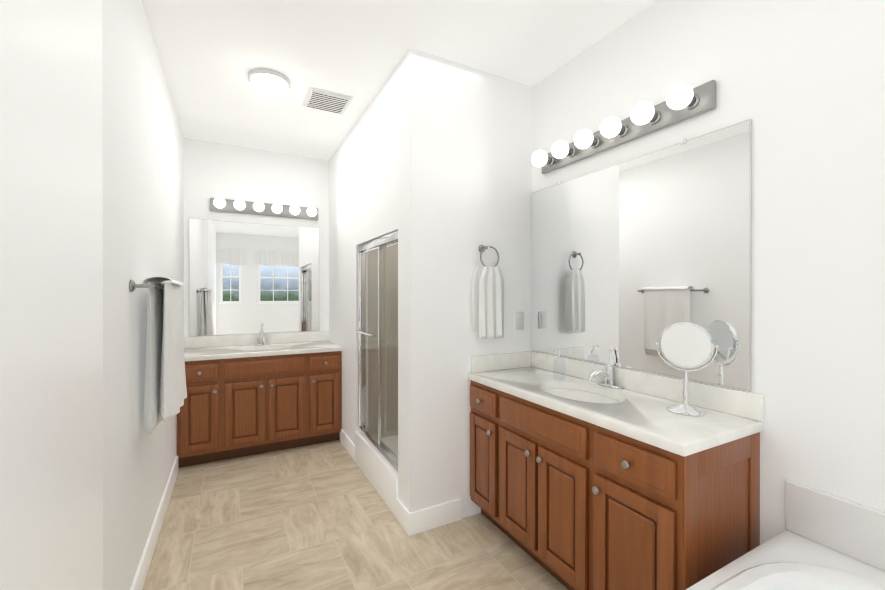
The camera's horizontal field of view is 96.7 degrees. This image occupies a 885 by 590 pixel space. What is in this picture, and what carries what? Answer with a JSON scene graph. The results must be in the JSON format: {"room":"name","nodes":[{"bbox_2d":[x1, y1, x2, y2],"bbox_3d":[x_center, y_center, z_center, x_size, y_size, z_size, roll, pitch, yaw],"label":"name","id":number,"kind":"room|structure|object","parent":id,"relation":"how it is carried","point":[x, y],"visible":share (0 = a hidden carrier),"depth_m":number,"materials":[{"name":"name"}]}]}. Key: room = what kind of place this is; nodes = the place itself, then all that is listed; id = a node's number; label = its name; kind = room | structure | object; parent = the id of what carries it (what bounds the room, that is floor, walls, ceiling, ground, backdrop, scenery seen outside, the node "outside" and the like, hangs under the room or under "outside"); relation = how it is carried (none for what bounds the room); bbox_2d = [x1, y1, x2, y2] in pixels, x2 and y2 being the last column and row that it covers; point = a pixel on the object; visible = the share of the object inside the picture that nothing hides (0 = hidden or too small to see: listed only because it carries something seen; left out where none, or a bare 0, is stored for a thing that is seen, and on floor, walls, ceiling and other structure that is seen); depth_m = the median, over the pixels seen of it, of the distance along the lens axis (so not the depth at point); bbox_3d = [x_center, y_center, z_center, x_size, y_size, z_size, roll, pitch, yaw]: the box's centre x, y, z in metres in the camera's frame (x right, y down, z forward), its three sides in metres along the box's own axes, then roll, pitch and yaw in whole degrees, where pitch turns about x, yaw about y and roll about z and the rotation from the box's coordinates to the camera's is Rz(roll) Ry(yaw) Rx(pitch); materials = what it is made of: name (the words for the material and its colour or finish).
{"room":"bathroom","nodes":[
{"label":"bathroom","id":0,"kind":"room"},
{"bbox_2d":[0,0,102,589],"bbox_3d":[-0.185,-0.015,-0.390,0.060,2.740,3.326,0,0,-28],"label":"wall","id":1,"kind":"structure","parent":0,"point":[51,351],"depth_m":0.78,"materials":[{"name":"paint"}]},
{"bbox_2d":[102,0,183,589],"bbox_3d":[-0.902,-0.017,0.782,0.100,2.740,6.270,0,0,-28],"label":"wall","id":2,"kind":"structure","parent":0,"point":[143,180],"depth_m":1.69,"materials":[{"name":"paint"}]},
{"bbox_2d":[129,277,186,434],"bbox_3d":[-1.388,0.276,1.969,0.160,0.714,0.688,0,0,-28],"label":"towel rail","id":3,"kind":"object","parent":2,"relation":"attached to","point":[165,392],"visible":1,"depth_m":1.81,"materials":[{"name":"white fabric"}]},
{"bbox_2d":[184,138,328,348],"bbox_3d":[-1.367,-0.023,4.032,2.345,2.740,0.100,0,0,-28],"label":"wall","id":4,"kind":"structure","parent":0,"point":[223,171],"depth_m":3.75,"materials":[{"name":"paint"}]},
{"bbox_2d":[189,218,318,335],"bbox_3d":[-1.758,-0.158,3.761,1.124,1.049,0.008,0,0,-28],"label":"mirror","id":5,"kind":"object","parent":4,"relation":"attached to","point":[248,278],"visible":1,"depth_m":3.73,"materials":[{"name":"silver metal"}]},
{"bbox_2d":[185,332,328,347],"bbox_3d":[-1.728,0.421,3.769,1.254,0.100,0.020,0,0,-28],"label":"backsplash","id":6,"kind":"structure","parent":4,"relation":"attached to","point":[292,337],"depth_m":3.71,"materials":[{"name":"white stone"}]},
{"bbox_2d":[210,197,317,219],"bbox_3d":[-1.655,-0.823,3.725,0.950,0.116,0.165,0,0,-28],"label":"vanity light","id":7,"kind":"object","parent":4,"relation":"attached to","point":[219,204],"visible":1,"depth_m":3.71,"materials":[{"name":"silver metal"}]},
{"bbox_2d":[143,440,567,589],"bbox_3d":[0.088,1.402,1.314,2.345,0.100,6.270,0,0,-28],"label":"floor","id":8,"kind":"structure","parent":0,"point":[320,516],"depth_m":2.17,"materials":[{"name":"tile"}]},
{"bbox_2d":[177,348,341,467],"bbox_3d":[-1.591,0.928,3.515,1.254,0.838,0.599,0,0,-28],"label":"bathroom vanity","id":9,"kind":"object","parent":8,"relation":"on","point":[254,394],"depth_m":3.26,"materials":[{"name":"brown wood"}]},
{"bbox_2d":[184,340,340,359],"bbox_3d":[-1.598,0.490,3.526,1.254,0.038,0.571,0,0,-28],"label":"countertop","id":10,"kind":"structure","parent":9,"relation":"on","point":[302,345],"depth_m":3.47,"materials":[{"name":"white stone"}]},
{"bbox_2d":[468,376,759,589],"bbox_3d":[0.665,0.931,1.935,0.534,0.838,1.290,0,0,-28],"label":"bathroom vanity","id":11,"kind":"object","parent":8,"relation":"on","point":[585,475],"depth_m":1.51,"materials":[{"name":"brown wood"}]},
{"bbox_2d":[468,368,762,459],"bbox_3d":[0.681,0.493,1.935,0.506,0.038,1.302,0,0,-28],"label":"countertop","id":12,"kind":"structure","parent":11,"relation":"on","point":[640,414],"depth_m":1.62,"materials":[{"name":"white stone"}]},
{"bbox_2d":[553,348,565,377],"bbox_3d":[0.653,0.385,2.210,0.076,0.175,0.066,0,0,-28],"label":"soap dispenser","id":13,"kind":"object","parent":12,"relation":"on","point":[559,354],"visible":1,"depth_m":2.20,"materials":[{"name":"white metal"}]},
{"bbox_2d":[655,322,718,416],"bbox_3d":[0.990,0.291,1.602,0.136,0.365,0.198,0,0,-28],"label":"makeup mirror","id":14,"kind":"object","parent":12,"relation":"on","point":[686,345],"visible":0.98,"depth_m":1.59,"materials":[{"name":"silver metal"}]},
{"bbox_2d":[686,480,884,589],"bbox_3d":[1.160,1.011,0.387,1.122,0.685,1.745,0,0,-28],"label":"tub","id":15,"kind":"object","parent":8,"relation":"on","point":[824,541],"visible":1,"depth_m":1.24,"materials":[{"name":"ceramic"}]},
{"bbox_2d":[141,0,656,159],"bbox_3d":[0.088,-1.438,1.309,2.345,0.100,6.270,0,0,-28],"label":"ceiling","id":16,"kind":"structure","parent":0,"point":[212,54],"depth_m":2.21,"materials":[{"name":"paint"}]},
{"bbox_2d":[248,68,289,97],"bbox_3d":[-1.114,-1.338,2.532,0.250,0.106,0.250,0,0,-28],"label":"ceiling light","id":17,"kind":"object","parent":16,"relation":"attached to","point":[270,84],"visible":1,"depth_m":2.46,"materials":[{"name":"white glass"}]},
{"bbox_2d":[302,86,353,114],"bbox_3d":[-0.826,-1.382,2.822,0.300,0.018,0.300,0,0,-28],"label":"ceiling vent","id":18,"kind":"object","parent":16,"relation":"in","point":[326,100],"visible":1,"depth_m":2.79,"materials":[{"name":"white plastic"}]},
{"bbox_2d":[329,48,531,517],"bbox_3d":[-0.295,-0.022,3.351,0.897,2.740,2.112,0,0,-28],"label":"wall","id":19,"kind":"structure","parent":0,"point":[430,160],"depth_m":2.40,"materials":[{"name":"paint"}]},
{"bbox_2d":[130,429,460,589],"bbox_3d":[-0.027,1.290,0.940,1.590,0.125,5.517,0,0,-28],"label":"baseboard","id":20,"kind":"structure","parent":19,"relation":"attached to","point":[422,520],"depth_m":2.27,"materials":[{"name":"paint"}]},
{"bbox_2d":[357,230,397,472],"bbox_3d":[-0.459,0.349,2.789,0.086,1.496,0.906,0,0,-28],"label":"shower door","id":21,"kind":"structure","parent":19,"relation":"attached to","point":[385,452],"depth_m":2.85,"materials":[{"name":"silver metal"}]},
{"bbox_2d":[472,245,504,338],"bbox_3d":[0.283,-0.023,2.415,0.224,0.578,0.083,0,0,-28],"label":"towel ring","id":22,"kind":"object","parent":19,"relation":"attached to","point":[487,302],"visible":1,"depth_m":2.39,"materials":[{"name":"white fabric"}]},
{"bbox_2d":[471,352,531,371],"bbox_3d":[0.380,0.423,2.501,0.462,0.100,0.020,0,0,-28],"label":"backsplash","id":23,"kind":"structure","parent":19,"relation":"attached to","point":[489,363],"depth_m":2.48,"materials":[{"name":"white stone"}]},
{"bbox_2d":[515,312,523,329],"bbox_3d":[0.503,0.169,2.576,0.072,0.116,0.008,0,0,-28],"label":"electrical outlet plate","id":24,"kind":"object","parent":19,"relation":"attached to","point":[519,320],"visible":1,"depth_m":2.58,"materials":[{"name":"white plastic"}]},
{"bbox_2d":[532,0,884,544],"bbox_3d":[1.077,-0.019,1.841,0.100,2.740,6.270,0,0,-28],"label":"wall","id":25,"kind":"structure","parent":0,"point":[800,84],"depth_m":1.40,"materials":[{"name":"paint"}]},
{"bbox_2d":[531,80,715,173],"bbox_3d":[0.821,-0.830,2.037,0.165,0.116,1.020,0,0,-28],"label":"vanity light","id":26,"kind":"object","parent":25,"relation":"attached to","point":[682,102],"visible":1,"depth_m":1.90,"materials":[{"name":"silver metal"}]},
{"bbox_2d":[531,119,751,390],"bbox_3d":[0.891,-0.160,2.070,0.011,1.059,1.259,0,0,-28],"label":"mirror","id":27,"kind":"object","parent":25,"relation":"attached to","point":[633,259],"visible":1,"depth_m":1.87,"materials":[{"name":"silver metal"}]},
{"bbox_2d":[532,352,762,419],"bbox_3d":[0.895,0.424,2.050,0.020,0.100,1.302,0,0,-28],"label":"backsplash","id":28,"kind":"structure","parent":25,"relation":"attached to","point":[721,399],"depth_m":1.81,"materials":[{"name":"white stone"}]}
]}

